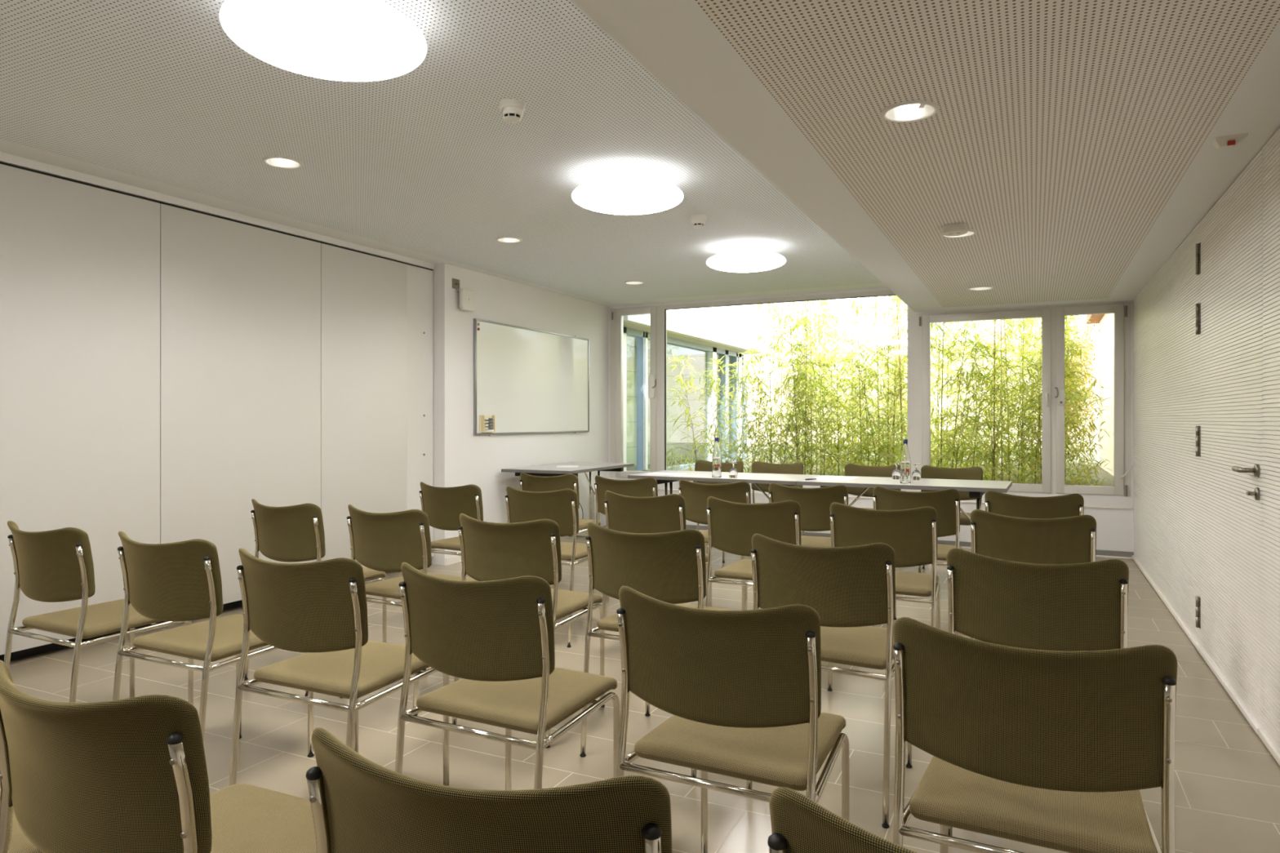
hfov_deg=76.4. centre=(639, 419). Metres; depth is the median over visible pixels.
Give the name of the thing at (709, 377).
bamboo
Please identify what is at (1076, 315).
bamboo
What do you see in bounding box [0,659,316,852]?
upholstered chair
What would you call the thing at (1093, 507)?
trim
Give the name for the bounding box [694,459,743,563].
upholstered chair
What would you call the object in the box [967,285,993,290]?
recessed light
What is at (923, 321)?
window
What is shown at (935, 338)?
bamboo
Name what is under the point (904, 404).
bamboo
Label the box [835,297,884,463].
bamboo
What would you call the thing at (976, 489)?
folding table
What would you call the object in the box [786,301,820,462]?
bamboo
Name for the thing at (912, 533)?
upholstered chair
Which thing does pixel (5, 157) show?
ceiling track
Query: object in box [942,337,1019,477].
bamboo
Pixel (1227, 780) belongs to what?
floor
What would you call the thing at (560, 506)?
upholstered chair
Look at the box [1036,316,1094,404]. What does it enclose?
bamboo
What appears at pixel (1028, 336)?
bamboo
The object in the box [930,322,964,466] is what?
bamboo
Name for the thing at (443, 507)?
upholstered chair
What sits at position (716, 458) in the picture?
water bottle
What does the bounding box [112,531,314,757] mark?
upholstered chair
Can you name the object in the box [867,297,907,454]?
bamboo
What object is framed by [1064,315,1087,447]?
bamboo
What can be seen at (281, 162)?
recessed light
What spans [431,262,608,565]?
wall
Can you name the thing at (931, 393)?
bamboo
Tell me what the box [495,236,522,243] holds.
recessed light
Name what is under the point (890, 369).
bamboo
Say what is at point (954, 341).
bamboo
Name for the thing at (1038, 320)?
bamboo
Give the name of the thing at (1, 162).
trim
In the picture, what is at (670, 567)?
upholstered chair
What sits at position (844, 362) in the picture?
bamboo
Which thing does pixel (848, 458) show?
bamboo
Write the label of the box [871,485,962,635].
upholstered chair
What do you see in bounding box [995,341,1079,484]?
bamboo
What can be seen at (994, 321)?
bamboo
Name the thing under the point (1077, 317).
bamboo
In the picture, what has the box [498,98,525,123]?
smoke detector
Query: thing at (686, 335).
neighboring building
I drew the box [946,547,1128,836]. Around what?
upholstered chair
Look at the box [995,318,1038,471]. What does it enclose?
bamboo
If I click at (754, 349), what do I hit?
bamboo
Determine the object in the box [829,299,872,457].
bamboo
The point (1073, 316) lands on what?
bamboo
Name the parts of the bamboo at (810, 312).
stem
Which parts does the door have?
handle, lock knob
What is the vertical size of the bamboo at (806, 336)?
2.782 m
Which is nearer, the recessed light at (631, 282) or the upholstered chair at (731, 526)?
the upholstered chair at (731, 526)
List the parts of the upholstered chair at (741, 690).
leg, leg, backrest, seat, leg, leg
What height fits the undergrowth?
1.589 m
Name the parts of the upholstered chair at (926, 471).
backrest, seat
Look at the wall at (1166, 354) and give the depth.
4.90 m
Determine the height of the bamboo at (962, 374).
1.640 m
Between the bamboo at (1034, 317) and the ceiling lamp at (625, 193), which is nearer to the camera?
the ceiling lamp at (625, 193)
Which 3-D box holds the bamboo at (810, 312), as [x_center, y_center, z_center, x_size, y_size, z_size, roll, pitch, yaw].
[2.155,-0.859,10.126,0.728,3.238,0.737,0,0,34]
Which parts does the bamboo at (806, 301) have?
stem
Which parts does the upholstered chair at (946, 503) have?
leg, backrest, seat, leg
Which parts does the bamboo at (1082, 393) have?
stem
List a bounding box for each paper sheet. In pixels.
[555,465,578,467]
[646,472,685,475]
[814,475,857,480]
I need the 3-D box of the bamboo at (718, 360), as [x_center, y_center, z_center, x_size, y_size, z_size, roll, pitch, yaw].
[1.008,-0.039,10.572,0.782,1.598,0.786,0,0,-43]
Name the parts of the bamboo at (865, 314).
stem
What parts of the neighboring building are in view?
post, post, post, post, post, post, post, post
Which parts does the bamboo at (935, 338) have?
stem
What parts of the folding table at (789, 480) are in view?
rail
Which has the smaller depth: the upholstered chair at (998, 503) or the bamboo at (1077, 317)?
the upholstered chair at (998, 503)
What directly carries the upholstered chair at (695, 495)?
on the floor
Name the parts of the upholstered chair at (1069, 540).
leg, backrest, leg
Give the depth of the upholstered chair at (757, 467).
7.35 m
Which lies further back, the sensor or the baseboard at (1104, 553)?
the baseboard at (1104, 553)
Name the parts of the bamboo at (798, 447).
stem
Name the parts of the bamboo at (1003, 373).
stem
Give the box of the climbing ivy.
[1064,316,1101,453]
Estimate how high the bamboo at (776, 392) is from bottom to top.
2.113 m
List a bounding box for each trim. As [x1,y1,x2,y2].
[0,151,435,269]
[0,161,432,270]
[0,571,385,662]
[657,488,1133,510]
[696,529,1132,559]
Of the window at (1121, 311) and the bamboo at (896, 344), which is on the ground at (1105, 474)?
the bamboo at (896, 344)
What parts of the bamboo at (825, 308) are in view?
stem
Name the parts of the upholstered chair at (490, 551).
leg, backrest, leg, seat, leg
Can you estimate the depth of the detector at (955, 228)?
4.44 m
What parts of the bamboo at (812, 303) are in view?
stem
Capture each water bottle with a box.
[711,437,721,477]
[900,439,911,484]
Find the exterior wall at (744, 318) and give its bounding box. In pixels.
[670,302,1098,448]
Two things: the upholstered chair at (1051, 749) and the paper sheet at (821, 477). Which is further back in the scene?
the paper sheet at (821, 477)
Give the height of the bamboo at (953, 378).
1.350 m
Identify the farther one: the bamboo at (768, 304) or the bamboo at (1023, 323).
the bamboo at (768, 304)
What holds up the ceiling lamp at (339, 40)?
attached to the ceiling
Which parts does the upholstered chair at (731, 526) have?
leg, leg, seat, backrest, leg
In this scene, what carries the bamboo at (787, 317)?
on the ground at (1105, 474)
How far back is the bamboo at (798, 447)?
9.99 m
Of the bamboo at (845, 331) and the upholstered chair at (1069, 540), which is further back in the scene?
the bamboo at (845, 331)
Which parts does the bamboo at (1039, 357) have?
stem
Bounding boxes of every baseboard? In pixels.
[445,528,584,565]
[685,524,1133,557]
[1132,555,1279,765]
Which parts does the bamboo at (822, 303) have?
stem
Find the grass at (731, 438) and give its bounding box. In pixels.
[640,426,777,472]
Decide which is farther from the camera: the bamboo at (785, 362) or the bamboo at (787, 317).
the bamboo at (787, 317)
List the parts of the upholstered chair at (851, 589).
leg, backrest, seat, leg, leg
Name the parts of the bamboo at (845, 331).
stem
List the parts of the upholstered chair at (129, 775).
leg, backrest, leg, seat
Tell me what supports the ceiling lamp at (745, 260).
attached to the ceiling
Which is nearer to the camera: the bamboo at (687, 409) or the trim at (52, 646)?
the trim at (52, 646)
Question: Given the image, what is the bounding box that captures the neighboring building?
[623,309,762,471]
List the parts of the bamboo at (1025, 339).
stem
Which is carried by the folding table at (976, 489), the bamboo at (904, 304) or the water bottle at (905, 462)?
the water bottle at (905, 462)
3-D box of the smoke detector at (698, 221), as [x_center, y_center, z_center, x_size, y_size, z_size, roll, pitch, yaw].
[0.384,-1.295,5.341,0.110,0.074,0.110,0,0,26]
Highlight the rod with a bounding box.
[1119,464,1133,478]
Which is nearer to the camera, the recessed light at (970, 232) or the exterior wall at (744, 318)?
the recessed light at (970, 232)
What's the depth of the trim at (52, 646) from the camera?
4.37 m
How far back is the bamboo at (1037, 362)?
9.97 m
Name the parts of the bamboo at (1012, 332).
stem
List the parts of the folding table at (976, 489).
rail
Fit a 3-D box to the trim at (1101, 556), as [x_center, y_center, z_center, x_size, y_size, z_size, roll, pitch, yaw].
[2.011,1.243,8.427,5.333,0.014,0.016,0,0,26]
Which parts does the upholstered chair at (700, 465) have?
backrest, leg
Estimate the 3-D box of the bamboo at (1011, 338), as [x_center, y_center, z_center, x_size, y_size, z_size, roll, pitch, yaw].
[4.125,-0.853,9.366,0.726,3.225,0.734,0,0,21]
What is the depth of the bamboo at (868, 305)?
9.85 m
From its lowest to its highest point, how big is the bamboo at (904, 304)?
3.446 m
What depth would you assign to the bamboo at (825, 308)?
12.30 m
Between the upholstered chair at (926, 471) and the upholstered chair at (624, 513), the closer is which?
the upholstered chair at (624, 513)
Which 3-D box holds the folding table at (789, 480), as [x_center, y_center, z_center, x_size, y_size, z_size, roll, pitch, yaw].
[0.703,0.857,6.740,1.432,0.786,0.740,0,0,27]
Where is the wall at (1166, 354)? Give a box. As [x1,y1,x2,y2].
[1133,127,1279,752]
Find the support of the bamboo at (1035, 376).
on the ground at (1105, 474)
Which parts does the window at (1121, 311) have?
lock plate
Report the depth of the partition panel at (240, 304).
5.23 m
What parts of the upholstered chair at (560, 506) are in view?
leg, backrest, leg, seat, leg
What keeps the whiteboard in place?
attached to the wall at (461, 457)
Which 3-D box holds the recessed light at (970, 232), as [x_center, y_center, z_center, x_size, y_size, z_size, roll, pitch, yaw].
[1.826,-1.109,4.660,0.196,0.102,0.196,0,0,9]
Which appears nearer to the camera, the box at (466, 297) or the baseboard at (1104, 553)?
the box at (466, 297)
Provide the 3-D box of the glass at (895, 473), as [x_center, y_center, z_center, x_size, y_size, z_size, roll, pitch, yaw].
[1.982,0.404,6.284,0.067,0.120,0.067,0,0,26]
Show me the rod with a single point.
(1121, 476)
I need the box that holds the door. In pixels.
[1195,149,1264,734]
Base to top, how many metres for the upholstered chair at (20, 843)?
0.867 m
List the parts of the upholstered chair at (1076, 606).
leg, backrest, leg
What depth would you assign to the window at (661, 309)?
8.99 m
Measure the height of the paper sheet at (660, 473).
0.001 m
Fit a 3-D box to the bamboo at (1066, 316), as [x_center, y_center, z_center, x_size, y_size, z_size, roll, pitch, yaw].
[4.773,-0.702,9.154,0.695,2.924,0.624,0,0,-42]
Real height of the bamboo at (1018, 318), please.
2.306 m
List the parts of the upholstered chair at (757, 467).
leg, backrest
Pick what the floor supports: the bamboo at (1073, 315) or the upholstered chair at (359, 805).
the upholstered chair at (359, 805)
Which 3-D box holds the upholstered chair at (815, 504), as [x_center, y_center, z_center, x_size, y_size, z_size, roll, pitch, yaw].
[1.078,0.817,5.038,0.476,0.867,0.539,0,0,24]
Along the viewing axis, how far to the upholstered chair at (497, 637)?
2.09 m
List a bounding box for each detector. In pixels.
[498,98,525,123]
[689,213,706,228]
[942,222,967,235]
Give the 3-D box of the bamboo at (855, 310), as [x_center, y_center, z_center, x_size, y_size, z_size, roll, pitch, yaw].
[3.199,-0.672,12.071,0.816,2.864,0.733,0,0,-39]
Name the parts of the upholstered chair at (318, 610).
leg, leg, backrest, seat, leg, leg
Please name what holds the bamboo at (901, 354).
on the ground at (1105, 474)
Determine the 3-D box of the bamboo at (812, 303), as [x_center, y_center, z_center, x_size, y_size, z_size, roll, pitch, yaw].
[2.486,-0.761,11.402,0.692,3.041,0.684,0,0,-44]
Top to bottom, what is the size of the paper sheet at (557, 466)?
0.001 m
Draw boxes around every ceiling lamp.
[219,0,426,81]
[571,173,684,214]
[706,245,786,272]
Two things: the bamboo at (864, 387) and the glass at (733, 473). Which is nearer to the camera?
the glass at (733, 473)
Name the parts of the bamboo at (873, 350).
stem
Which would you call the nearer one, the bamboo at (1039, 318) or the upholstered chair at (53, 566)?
the upholstered chair at (53, 566)
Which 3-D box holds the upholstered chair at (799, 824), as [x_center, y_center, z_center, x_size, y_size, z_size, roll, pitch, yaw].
[0.434,0.817,0.951,0.476,0.867,0.539,0,0,25]
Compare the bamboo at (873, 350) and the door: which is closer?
the door
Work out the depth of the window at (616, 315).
9.55 m
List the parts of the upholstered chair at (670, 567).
leg, leg, backrest, seat, leg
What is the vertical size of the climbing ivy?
2.269 m
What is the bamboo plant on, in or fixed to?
on the ground at (1105, 474)
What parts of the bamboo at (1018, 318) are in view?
stem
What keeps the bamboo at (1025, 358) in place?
on the ground at (1105, 474)
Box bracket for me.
[452,278,459,293]
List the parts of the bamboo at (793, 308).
stem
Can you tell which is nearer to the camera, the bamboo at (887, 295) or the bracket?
the bracket
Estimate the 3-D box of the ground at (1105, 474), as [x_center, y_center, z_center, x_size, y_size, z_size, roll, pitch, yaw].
[7.507,1.000,17.819,22.000,0.500,21.380,0,0,26]
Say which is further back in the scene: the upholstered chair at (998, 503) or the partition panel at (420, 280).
the partition panel at (420, 280)
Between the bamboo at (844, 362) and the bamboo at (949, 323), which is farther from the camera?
the bamboo at (949, 323)
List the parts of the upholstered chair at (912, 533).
leg, backrest, seat, leg, leg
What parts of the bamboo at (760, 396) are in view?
stem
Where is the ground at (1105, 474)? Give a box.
[626,444,1113,486]
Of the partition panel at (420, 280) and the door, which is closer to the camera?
the door
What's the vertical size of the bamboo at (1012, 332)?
2.935 m
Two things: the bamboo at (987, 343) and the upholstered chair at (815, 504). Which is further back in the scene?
the bamboo at (987, 343)
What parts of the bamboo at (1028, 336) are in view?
stem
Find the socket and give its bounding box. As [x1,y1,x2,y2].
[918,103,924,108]
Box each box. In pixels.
[458,288,475,311]
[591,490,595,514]
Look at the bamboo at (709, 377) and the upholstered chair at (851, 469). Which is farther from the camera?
the bamboo at (709, 377)
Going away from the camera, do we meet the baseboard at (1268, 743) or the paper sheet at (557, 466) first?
the baseboard at (1268, 743)
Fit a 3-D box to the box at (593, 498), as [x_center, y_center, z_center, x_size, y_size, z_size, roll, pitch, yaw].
[-0.515,0.950,9.269,0.052,0.260,0.100,0,0,26]
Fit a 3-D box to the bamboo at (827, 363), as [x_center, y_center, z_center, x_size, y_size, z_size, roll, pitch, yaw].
[2.165,-0.007,9.594,0.750,1.534,0.754,0,0,7]
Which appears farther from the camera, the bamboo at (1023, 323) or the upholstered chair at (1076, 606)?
the bamboo at (1023, 323)
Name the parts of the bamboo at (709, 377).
stem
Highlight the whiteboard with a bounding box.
[473,318,589,435]
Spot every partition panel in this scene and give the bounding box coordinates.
[0,164,159,655]
[160,203,320,604]
[320,243,407,568]
[407,264,433,556]
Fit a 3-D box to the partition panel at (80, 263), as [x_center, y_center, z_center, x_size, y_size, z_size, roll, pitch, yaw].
[-3.131,-0.049,4.275,0.100,2.447,1.196,0,0,26]
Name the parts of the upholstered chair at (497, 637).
leg, leg, backrest, seat, leg, leg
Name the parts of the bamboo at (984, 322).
stem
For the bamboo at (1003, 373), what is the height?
2.283 m
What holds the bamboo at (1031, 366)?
on the ground at (1105, 474)
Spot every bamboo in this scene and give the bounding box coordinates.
[666,351,714,468]
[687,355,743,462]
[688,368,740,460]
[706,351,775,471]
[723,344,789,462]
[724,368,777,472]
[744,302,789,463]
[744,375,791,462]
[757,302,808,458]
[760,343,826,466]
[764,302,823,463]
[769,361,827,475]
[775,301,838,474]
[775,355,839,475]
[781,316,817,458]
[782,302,826,473]
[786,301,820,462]
[787,300,838,475]
[794,354,857,475]
[799,366,848,462]
[800,299,836,472]
[801,299,848,475]
[803,355,867,475]
[812,299,845,467]
[812,306,857,465]
[825,343,907,466]
[825,372,874,472]
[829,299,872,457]
[835,297,873,453]
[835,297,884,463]
[841,353,902,466]
[853,345,907,465]
[854,296,907,466]
[861,295,906,465]
[863,360,907,465]
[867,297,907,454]
[871,295,907,438]
[871,296,907,449]
[871,337,906,465]
[880,295,907,429]
[881,305,936,435]
[899,324,959,439]
[930,320,993,467]
[930,321,972,447]
[930,321,973,467]
[930,322,962,466]
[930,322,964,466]
[930,335,1004,472]
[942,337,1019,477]
[945,377,992,466]
[947,320,1000,466]
[948,341,1027,480]
[954,319,1029,480]
[965,355,1033,480]
[974,319,1017,471]
[974,319,1030,480]
[982,319,1035,480]
[988,351,1041,483]
[992,318,1041,480]
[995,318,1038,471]
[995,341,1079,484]
[999,318,1039,447]
[1006,355,1080,484]
[1016,317,1081,404]
[1017,317,1041,482]
[1017,337,1102,469]
[1018,317,1041,465]
[1020,315,1082,412]
[1022,315,1091,401]
[1023,317,1093,395]
[1023,361,1086,457]
[1028,317,1079,415]
[1030,315,1089,446]
[1031,318,1088,436]
[1033,320,1088,412]
[1035,315,1092,448]
[1036,315,1090,452]
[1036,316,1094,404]
[1037,315,1093,475]
[1038,315,1089,412]
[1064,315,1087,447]
[1064,315,1093,449]
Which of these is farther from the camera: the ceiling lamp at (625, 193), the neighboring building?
the neighboring building
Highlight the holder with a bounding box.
[480,415,495,432]
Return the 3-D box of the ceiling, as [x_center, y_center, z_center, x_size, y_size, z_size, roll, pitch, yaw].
[-0.681,-1.409,3.301,6.700,0.683,12.550,0,0,26]
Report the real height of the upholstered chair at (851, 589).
0.867 m
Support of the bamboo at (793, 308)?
on the ground at (1105, 474)
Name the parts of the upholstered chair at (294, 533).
leg, backrest, leg, seat, leg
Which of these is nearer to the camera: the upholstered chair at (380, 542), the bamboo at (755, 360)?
the upholstered chair at (380, 542)
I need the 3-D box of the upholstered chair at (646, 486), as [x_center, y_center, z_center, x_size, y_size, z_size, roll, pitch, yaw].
[-0.013,0.817,5.661,0.476,0.867,0.539,0,0,28]
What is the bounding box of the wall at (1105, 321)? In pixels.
[1086,313,1113,475]
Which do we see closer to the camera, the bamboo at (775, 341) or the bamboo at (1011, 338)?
the bamboo at (1011, 338)
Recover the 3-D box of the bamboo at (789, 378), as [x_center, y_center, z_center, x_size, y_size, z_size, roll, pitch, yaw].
[1.748,-0.059,9.378,0.805,1.638,0.801,0,0,15]
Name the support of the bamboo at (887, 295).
on the ground at (1105, 474)
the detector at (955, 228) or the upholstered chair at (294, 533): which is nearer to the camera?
the upholstered chair at (294, 533)
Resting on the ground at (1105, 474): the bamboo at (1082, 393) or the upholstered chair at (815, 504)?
the bamboo at (1082, 393)
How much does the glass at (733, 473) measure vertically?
0.120 m
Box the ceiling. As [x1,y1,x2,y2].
[0,0,1279,311]
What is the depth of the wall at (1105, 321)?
11.73 m
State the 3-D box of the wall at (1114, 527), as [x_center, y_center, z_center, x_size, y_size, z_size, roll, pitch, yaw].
[1.920,-0.150,8.563,6.600,2.800,0.150,0,0,26]
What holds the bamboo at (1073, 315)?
on the ground at (1105, 474)
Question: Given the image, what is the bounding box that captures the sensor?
[1212,133,1248,149]
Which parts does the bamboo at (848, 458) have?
stem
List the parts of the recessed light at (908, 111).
bulb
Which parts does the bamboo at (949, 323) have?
stem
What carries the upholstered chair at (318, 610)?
on the floor
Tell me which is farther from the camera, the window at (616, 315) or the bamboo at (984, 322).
the bamboo at (984, 322)
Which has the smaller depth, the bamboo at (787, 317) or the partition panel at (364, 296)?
the partition panel at (364, 296)
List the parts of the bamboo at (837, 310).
stem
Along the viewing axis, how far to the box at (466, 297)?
7.10 m
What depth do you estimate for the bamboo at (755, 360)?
10.40 m
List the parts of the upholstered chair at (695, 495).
seat, leg, backrest, leg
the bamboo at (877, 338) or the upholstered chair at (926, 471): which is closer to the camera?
the upholstered chair at (926, 471)
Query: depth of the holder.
7.42 m
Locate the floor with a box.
[8,525,1279,852]
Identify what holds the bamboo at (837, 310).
on the ground at (1105, 474)
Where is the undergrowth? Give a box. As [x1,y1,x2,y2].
[737,365,1113,485]
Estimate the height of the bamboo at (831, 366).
1.516 m
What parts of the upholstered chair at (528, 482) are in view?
leg, backrest, leg, leg, seat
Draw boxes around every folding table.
[501,462,634,537]
[627,470,821,499]
[796,475,1012,520]
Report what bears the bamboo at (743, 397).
on the ground at (1105, 474)
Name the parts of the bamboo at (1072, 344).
stem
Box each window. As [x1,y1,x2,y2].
[609,305,657,478]
[657,289,915,478]
[915,306,1055,493]
[1054,302,1130,496]
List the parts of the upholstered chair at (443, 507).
leg, seat, backrest, leg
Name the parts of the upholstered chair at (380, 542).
leg, backrest, leg, seat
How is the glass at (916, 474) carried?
on the folding table at (976, 489)
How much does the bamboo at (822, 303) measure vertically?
2.886 m
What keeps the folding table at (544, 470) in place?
on the floor
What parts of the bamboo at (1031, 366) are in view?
stem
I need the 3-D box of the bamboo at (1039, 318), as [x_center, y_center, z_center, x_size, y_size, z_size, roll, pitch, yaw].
[4.790,-0.699,9.290,0.763,2.918,0.742,0,0,38]
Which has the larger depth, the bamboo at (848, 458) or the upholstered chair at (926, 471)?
the bamboo at (848, 458)
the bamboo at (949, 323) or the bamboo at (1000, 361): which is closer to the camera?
the bamboo at (1000, 361)
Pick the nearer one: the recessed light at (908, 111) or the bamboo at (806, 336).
the recessed light at (908, 111)
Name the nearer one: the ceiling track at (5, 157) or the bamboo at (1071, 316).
the ceiling track at (5, 157)
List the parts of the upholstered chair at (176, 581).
leg, backrest, leg, seat, leg, leg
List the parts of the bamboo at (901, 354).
stem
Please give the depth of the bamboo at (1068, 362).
8.39 m
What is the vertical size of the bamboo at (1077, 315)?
3.138 m
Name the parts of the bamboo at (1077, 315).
stem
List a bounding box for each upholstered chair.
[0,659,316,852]
[0,783,41,852]
[4,520,193,704]
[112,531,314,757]
[228,547,448,786]
[244,498,386,696]
[305,727,671,852]
[339,504,477,715]
[395,562,619,790]
[418,481,483,570]
[452,513,604,748]
[505,485,608,647]
[519,472,600,591]
[579,522,731,777]
[593,475,657,593]
[602,490,711,633]
[615,586,849,852]
[678,479,751,610]
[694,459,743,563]
[705,496,800,610]
[741,461,804,559]
[746,533,911,828]
[767,786,917,852]
[768,482,848,547]
[827,502,940,691]
[844,463,901,509]
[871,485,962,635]
[893,617,1177,852]
[918,465,982,573]
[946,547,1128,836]
[970,509,1096,639]
[984,490,1084,518]
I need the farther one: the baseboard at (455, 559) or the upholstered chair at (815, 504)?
the baseboard at (455, 559)
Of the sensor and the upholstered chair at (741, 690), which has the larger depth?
the sensor
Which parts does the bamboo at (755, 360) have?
stem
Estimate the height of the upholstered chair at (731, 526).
0.867 m
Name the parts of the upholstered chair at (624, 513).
leg, backrest, leg, leg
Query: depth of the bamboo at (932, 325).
8.70 m
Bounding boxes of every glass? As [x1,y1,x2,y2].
[728,462,737,478]
[892,463,900,479]
[911,464,920,479]
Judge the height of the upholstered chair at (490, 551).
0.867 m
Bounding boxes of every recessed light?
[262,155,303,168]
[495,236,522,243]
[624,280,644,284]
[880,99,939,122]
[940,229,977,237]
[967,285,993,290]
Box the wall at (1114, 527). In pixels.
[608,287,1133,551]
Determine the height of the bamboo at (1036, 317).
3.086 m
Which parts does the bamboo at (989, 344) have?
stem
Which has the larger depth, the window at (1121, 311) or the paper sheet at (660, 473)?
the window at (1121, 311)
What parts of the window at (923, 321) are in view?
handle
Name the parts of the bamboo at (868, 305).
stem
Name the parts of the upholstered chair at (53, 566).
leg, backrest, leg, leg, seat, leg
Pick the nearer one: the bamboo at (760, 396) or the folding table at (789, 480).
the folding table at (789, 480)
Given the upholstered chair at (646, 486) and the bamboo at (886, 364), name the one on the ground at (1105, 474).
the bamboo at (886, 364)
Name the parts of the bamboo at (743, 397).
stem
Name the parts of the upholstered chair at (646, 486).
leg, backrest, leg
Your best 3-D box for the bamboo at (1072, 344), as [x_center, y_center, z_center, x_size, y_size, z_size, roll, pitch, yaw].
[4.337,-0.058,8.379,0.801,1.637,0.805,0,0,40]
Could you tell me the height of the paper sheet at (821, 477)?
0.001 m
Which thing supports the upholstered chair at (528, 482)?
on the floor

